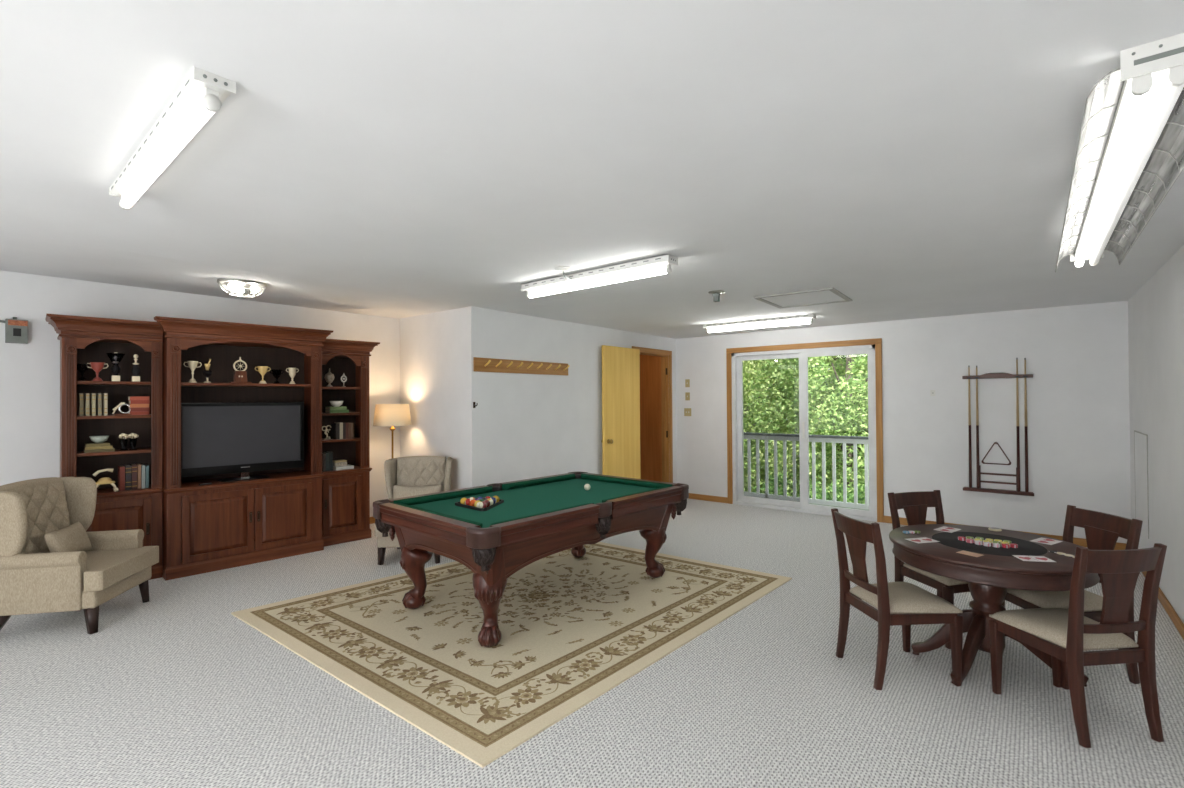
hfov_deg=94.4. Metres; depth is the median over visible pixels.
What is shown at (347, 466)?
book
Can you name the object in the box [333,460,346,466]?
trinket box
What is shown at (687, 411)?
switch plate
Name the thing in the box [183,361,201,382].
trophy cup
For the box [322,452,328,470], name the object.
book
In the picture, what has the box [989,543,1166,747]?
dining chair
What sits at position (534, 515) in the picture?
cushion
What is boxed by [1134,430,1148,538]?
access panel
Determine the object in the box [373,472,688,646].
pool table
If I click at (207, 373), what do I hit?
trophy
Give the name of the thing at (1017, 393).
billiard cue
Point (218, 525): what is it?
entertainment center
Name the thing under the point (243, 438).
television
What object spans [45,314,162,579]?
bookcase
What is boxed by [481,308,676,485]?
wall
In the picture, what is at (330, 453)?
book
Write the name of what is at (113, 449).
book
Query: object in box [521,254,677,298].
strip light
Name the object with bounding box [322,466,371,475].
countertop
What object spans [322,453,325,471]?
book
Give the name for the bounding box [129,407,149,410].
book
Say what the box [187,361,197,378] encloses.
bowl
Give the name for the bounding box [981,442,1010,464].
triangle
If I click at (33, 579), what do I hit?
wingback armchair
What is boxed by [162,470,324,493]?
countertop
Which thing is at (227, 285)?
dome light
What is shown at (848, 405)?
leafy tree
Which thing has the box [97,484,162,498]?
countertop
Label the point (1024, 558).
card
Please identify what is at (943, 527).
card
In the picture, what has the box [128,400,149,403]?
book
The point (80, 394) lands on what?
book
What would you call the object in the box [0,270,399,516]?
wall
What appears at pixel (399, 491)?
lumbar pillow
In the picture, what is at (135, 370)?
trophy
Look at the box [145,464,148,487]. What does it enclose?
book
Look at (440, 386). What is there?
wall
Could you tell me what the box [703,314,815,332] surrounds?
strip light
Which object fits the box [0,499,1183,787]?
floor
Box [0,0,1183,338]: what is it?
ceiling
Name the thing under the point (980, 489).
shelf
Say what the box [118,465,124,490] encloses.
book
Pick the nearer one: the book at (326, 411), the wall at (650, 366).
the book at (326, 411)
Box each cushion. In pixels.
[84,546,158,591]
[375,525,396,536]
[390,502,481,527]
[393,486,492,504]
[491,503,593,524]
[502,473,574,489]
[581,473,672,487]
[602,486,671,502]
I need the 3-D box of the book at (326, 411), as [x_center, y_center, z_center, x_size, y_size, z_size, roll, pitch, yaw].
[-2.773,0.188,5.954,0.142,0.032,0.200,-1,-1,44]
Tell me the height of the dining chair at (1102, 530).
0.871 m
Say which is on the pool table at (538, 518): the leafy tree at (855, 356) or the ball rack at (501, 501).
the ball rack at (501, 501)
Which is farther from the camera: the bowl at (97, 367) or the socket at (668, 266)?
the bowl at (97, 367)
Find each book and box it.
[79,393,82,415]
[83,448,114,452]
[84,442,109,446]
[84,445,112,449]
[85,393,88,415]
[91,393,95,415]
[97,393,101,415]
[102,393,107,415]
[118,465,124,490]
[123,464,131,489]
[128,396,148,399]
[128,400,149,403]
[128,404,148,407]
[128,411,148,414]
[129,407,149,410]
[130,463,136,489]
[136,463,140,488]
[141,464,144,488]
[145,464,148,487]
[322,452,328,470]
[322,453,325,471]
[324,451,332,470]
[325,407,346,409]
[325,410,348,412]
[331,423,339,438]
[333,465,353,469]
[335,422,342,438]
[343,423,345,438]
[346,423,347,438]
[348,423,350,438]
[351,423,352,438]
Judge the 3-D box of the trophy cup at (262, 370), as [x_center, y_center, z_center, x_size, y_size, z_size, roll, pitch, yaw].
[-3.209,-0.184,5.340,0.108,0.170,0.093,0,-1,-5]
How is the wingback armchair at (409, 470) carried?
on the floor
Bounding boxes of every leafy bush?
[752,471,853,507]
[821,479,864,509]
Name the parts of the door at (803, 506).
sash, handle, sash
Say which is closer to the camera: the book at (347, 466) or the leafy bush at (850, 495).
the book at (347, 466)
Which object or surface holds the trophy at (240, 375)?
on the entertainment center
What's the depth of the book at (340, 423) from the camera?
5.92 m
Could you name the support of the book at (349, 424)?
on the bookcase at (345, 493)
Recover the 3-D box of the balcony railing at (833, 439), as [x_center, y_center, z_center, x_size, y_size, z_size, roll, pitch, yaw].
[3.670,1.173,8.210,5.800,1.095,0.110,-1,-1,39]
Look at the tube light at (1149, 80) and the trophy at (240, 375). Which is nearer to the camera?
the tube light at (1149, 80)
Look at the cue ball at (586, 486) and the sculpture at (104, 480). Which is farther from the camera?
the cue ball at (586, 486)
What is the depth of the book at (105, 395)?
4.55 m
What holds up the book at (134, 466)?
on the countertop
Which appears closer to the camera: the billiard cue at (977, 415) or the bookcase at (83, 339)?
the bookcase at (83, 339)
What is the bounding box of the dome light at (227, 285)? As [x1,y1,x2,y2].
[217,278,266,296]
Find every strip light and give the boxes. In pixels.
[109,67,235,209]
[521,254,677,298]
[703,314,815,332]
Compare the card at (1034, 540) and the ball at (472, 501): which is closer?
the card at (1034, 540)
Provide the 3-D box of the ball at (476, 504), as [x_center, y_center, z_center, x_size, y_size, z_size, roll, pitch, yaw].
[-0.818,0.793,3.937,0.056,0.056,0.056,0,0,4]
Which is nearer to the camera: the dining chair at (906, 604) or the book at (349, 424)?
the dining chair at (906, 604)
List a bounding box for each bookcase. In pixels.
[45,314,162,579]
[322,339,379,546]
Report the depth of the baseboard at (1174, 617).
3.72 m
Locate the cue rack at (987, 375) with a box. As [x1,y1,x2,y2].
[962,373,1033,495]
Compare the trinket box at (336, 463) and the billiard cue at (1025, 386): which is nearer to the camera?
the billiard cue at (1025, 386)
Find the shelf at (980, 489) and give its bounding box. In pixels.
[963,487,1033,495]
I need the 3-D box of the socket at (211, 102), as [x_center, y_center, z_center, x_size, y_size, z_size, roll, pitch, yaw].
[-1.081,-0.840,1.558,0.018,0.066,0.044,-1,-1,41]
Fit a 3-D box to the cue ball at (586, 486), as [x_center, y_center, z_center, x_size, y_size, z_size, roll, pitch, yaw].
[-0.040,0.794,4.675,0.057,0.057,0.057,-1,-1,39]
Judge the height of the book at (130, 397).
0.031 m
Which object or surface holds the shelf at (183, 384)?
attached to the entertainment center
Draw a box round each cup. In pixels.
[77,364,91,380]
[87,362,107,380]
[106,353,124,362]
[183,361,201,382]
[255,366,270,383]
[270,369,282,383]
[286,368,298,383]
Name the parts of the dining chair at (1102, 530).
seat rail, seat, leg, post, crest rail, post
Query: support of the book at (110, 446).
on the book at (113, 449)
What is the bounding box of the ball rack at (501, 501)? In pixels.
[455,499,503,510]
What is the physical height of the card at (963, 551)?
0.001 m
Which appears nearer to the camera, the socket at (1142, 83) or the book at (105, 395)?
the socket at (1142, 83)
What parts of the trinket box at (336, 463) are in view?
lid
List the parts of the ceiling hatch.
panel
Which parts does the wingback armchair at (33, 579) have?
leg, backrest, arm, leg, arm, seat, leg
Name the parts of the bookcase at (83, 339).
cornice, shelf, shelf, shelf, panel, raised panel, door, handle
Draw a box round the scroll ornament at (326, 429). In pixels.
[322,425,331,439]
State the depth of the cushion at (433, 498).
4.28 m
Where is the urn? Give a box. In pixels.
[324,368,334,386]
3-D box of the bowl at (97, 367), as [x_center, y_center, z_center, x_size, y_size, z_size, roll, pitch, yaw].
[-4.084,-0.195,4.524,0.093,0.130,0.094,-1,-1,44]
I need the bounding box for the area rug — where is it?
[231,542,791,767]
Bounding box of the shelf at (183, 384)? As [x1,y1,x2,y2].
[181,382,310,386]
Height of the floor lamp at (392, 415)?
1.475 m
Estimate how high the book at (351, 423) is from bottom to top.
0.170 m
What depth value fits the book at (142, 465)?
4.73 m
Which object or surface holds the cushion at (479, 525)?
on the pool table at (538, 518)
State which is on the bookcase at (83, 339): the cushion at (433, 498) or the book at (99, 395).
the book at (99, 395)
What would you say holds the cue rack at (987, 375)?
attached to the wall at (1077, 356)
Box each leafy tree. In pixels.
[743,354,867,496]
[743,354,868,503]
[743,355,863,496]
[743,358,817,495]
[844,356,867,447]
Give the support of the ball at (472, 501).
on the pool table at (538, 518)
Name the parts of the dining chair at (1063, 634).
leg, seat, leg, seat rail, post, rail, crest rail, post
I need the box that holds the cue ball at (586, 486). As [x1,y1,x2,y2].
[584,484,590,489]
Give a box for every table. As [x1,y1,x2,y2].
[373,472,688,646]
[889,524,1099,686]
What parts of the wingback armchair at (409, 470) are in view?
leg, seat, backrest, leg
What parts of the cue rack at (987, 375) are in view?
rail, cross rail, cross rail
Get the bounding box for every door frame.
[632,346,672,482]
[726,338,883,522]
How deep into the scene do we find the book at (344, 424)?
5.94 m
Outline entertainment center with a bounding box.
[154,316,332,580]
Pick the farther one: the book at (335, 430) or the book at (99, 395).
the book at (335, 430)
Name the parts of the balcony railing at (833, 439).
rail, cap rail, rail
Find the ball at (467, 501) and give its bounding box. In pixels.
[465,498,471,505]
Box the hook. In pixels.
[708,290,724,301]
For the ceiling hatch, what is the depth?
5.04 m
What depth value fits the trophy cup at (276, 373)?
5.46 m
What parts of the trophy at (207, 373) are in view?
glass stem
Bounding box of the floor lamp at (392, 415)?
[373,404,411,457]
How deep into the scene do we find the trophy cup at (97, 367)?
4.50 m
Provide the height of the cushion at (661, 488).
0.048 m
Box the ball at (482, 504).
[479,501,486,507]
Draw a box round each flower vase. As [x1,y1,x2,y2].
[119,433,128,450]
[128,433,138,449]
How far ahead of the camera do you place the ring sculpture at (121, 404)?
4.62 m
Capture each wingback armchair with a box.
[0,477,158,633]
[375,456,452,564]
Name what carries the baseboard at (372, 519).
attached to the wall at (30, 372)
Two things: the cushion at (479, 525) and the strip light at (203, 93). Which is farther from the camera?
the cushion at (479, 525)
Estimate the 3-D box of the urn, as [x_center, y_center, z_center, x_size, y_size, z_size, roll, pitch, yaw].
[-2.828,-0.179,5.904,0.100,0.205,0.100,-1,-1,44]
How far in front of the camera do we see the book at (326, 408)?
5.89 m
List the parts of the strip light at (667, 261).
plate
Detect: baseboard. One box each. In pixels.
[370,517,374,523]
[688,493,727,502]
[884,516,1126,549]
[1142,571,1183,639]
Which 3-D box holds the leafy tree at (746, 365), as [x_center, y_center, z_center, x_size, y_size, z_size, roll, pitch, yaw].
[3.390,0.862,14.369,4.805,7.936,4.564,0,-1,11]
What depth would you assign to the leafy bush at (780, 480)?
10.71 m
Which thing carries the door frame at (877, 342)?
attached to the wall at (1077, 356)
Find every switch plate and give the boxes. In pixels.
[684,408,690,415]
[685,379,689,386]
[685,392,689,399]
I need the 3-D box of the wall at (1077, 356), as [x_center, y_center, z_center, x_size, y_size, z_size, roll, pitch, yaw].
[3.303,0.342,6.941,5.019,2.440,0.150,-1,-1,39]
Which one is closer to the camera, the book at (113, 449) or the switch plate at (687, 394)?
the book at (113, 449)
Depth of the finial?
6.01 m
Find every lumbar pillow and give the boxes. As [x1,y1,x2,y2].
[44,521,91,552]
[393,484,441,498]
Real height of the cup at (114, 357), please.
0.095 m
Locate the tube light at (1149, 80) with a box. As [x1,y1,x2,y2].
[1055,33,1183,271]
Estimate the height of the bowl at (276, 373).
0.122 m
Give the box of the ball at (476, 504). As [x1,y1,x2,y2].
[474,500,480,506]
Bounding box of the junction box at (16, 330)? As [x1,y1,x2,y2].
[0,317,27,343]
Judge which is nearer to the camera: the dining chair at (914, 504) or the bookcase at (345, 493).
the dining chair at (914, 504)
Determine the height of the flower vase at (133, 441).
0.148 m
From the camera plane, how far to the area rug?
3.54 m
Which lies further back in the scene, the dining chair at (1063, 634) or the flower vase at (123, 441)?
the flower vase at (123, 441)
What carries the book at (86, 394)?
on the bookcase at (83, 339)
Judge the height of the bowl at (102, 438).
0.060 m
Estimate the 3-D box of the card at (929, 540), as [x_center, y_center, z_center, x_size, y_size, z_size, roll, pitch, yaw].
[1.926,0.837,3.144,0.072,0.001,0.101,0,-1,-13]
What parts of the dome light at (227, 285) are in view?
bulb, bulb, lamp shade, bulb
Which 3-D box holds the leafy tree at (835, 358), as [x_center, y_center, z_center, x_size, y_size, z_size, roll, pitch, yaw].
[7.269,0.177,15.990,6.468,9.281,5.889,-1,-1,17]
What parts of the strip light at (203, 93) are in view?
plate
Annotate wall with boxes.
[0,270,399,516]
[400,306,481,489]
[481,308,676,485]
[640,355,661,481]
[676,301,1130,542]
[1128,245,1183,623]
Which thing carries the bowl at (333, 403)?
on the book at (326, 408)
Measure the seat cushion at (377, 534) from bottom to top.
0.125 m
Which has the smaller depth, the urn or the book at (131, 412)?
the book at (131, 412)
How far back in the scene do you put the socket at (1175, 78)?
1.40 m
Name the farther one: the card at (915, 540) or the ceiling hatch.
the ceiling hatch
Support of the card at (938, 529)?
on the table at (988, 576)
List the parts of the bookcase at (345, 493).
panel, shelf, shelf, shelf, door, raised panel, cornice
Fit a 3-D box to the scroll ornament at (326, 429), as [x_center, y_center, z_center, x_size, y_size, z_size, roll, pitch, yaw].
[-2.842,0.411,5.866,0.050,0.154,0.101,-1,-1,44]
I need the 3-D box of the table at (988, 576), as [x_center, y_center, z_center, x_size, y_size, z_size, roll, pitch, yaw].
[2.208,1.178,3.059,0.962,0.711,0.962,-1,-1,39]
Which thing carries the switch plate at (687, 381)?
attached to the wall at (1077, 356)
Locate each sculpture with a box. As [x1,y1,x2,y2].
[92,468,118,491]
[112,402,131,414]
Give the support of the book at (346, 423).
on the bookcase at (345, 493)
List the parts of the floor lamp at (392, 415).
lamp shade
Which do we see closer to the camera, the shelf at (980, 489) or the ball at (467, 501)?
the ball at (467, 501)
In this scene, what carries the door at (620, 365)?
in the wall at (533, 425)
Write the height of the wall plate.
0.070 m
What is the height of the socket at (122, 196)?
0.066 m
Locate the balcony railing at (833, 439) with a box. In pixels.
[743,432,868,509]
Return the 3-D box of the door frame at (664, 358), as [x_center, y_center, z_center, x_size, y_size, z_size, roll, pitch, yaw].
[0.841,0.466,7.961,0.140,2.242,1.047,-1,-1,39]
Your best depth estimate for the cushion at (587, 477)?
4.98 m
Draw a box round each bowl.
[89,435,108,442]
[90,362,104,377]
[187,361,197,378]
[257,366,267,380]
[272,369,280,381]
[288,368,295,381]
[330,401,342,406]
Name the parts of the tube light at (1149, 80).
plate, plate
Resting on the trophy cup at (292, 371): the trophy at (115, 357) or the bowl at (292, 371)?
the bowl at (292, 371)
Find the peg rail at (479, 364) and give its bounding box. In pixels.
[473,357,568,375]
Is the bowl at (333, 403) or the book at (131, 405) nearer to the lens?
the book at (131, 405)
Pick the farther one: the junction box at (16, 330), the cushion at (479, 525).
the junction box at (16, 330)
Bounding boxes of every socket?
[119,195,131,209]
[202,87,221,111]
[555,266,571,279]
[666,264,671,273]
[1131,73,1152,95]
[1167,65,1183,86]
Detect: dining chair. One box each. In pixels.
[831,508,962,689]
[888,490,969,648]
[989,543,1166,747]
[1002,505,1142,687]
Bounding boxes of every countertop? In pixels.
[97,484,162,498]
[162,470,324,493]
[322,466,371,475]
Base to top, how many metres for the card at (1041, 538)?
0.001 m
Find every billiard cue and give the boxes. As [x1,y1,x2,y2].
[968,366,971,487]
[976,366,979,487]
[1016,358,1019,490]
[1024,358,1028,491]
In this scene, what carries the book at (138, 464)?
on the countertop
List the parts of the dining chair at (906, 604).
post, crest rail, rail, post, seat rail, seat, leg, leg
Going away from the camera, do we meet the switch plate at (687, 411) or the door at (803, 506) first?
the door at (803, 506)
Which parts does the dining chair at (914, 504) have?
post, crest rail, seat rail, seat, post, leg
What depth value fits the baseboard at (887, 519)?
5.65 m
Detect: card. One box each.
[906,538,928,542]
[916,537,939,542]
[933,528,954,532]
[940,526,960,530]
[956,550,982,556]
[1013,555,1039,561]
[1029,556,1055,561]
[1031,539,1055,544]
[1037,537,1062,542]
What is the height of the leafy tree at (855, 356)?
8.697 m
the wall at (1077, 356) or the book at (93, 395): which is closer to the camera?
the book at (93, 395)
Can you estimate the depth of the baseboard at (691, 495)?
8.10 m
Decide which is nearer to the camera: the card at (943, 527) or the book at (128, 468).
the card at (943, 527)
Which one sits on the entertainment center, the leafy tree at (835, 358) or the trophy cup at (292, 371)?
the trophy cup at (292, 371)
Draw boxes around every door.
[602,345,640,478]
[731,345,876,521]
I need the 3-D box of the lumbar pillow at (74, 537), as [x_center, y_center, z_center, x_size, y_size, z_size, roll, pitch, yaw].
[-3.682,1.041,3.857,0.135,0.216,0.381,0,-1,-17]
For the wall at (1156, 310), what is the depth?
3.95 m
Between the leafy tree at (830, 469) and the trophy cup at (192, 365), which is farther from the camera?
the leafy tree at (830, 469)
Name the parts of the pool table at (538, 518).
leg, rail, rail, leg, rail, rail, leg, rail, rail, leg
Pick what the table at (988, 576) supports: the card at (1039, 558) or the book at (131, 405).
the card at (1039, 558)
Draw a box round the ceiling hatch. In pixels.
[753,287,851,308]
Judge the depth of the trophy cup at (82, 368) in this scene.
4.46 m
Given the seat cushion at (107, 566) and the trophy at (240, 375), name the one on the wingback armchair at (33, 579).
the seat cushion at (107, 566)
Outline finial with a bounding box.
[341,373,346,386]
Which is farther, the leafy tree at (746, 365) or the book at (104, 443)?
the leafy tree at (746, 365)
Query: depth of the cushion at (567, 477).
4.99 m
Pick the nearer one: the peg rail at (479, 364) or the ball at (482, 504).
the ball at (482, 504)
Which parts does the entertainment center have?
door, raised panel, panel, cornice, handle, handle, door, raised panel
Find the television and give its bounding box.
[181,402,303,481]
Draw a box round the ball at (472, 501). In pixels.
[469,499,475,506]
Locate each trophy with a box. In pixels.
[106,352,124,380]
[131,354,139,381]
[203,359,211,382]
[229,357,251,382]
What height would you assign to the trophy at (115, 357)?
0.246 m
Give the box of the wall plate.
[930,390,935,395]
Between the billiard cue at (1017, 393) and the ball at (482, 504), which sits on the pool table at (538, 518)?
the ball at (482, 504)
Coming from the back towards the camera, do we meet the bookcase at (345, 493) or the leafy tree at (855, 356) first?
the leafy tree at (855, 356)
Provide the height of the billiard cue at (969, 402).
1.353 m

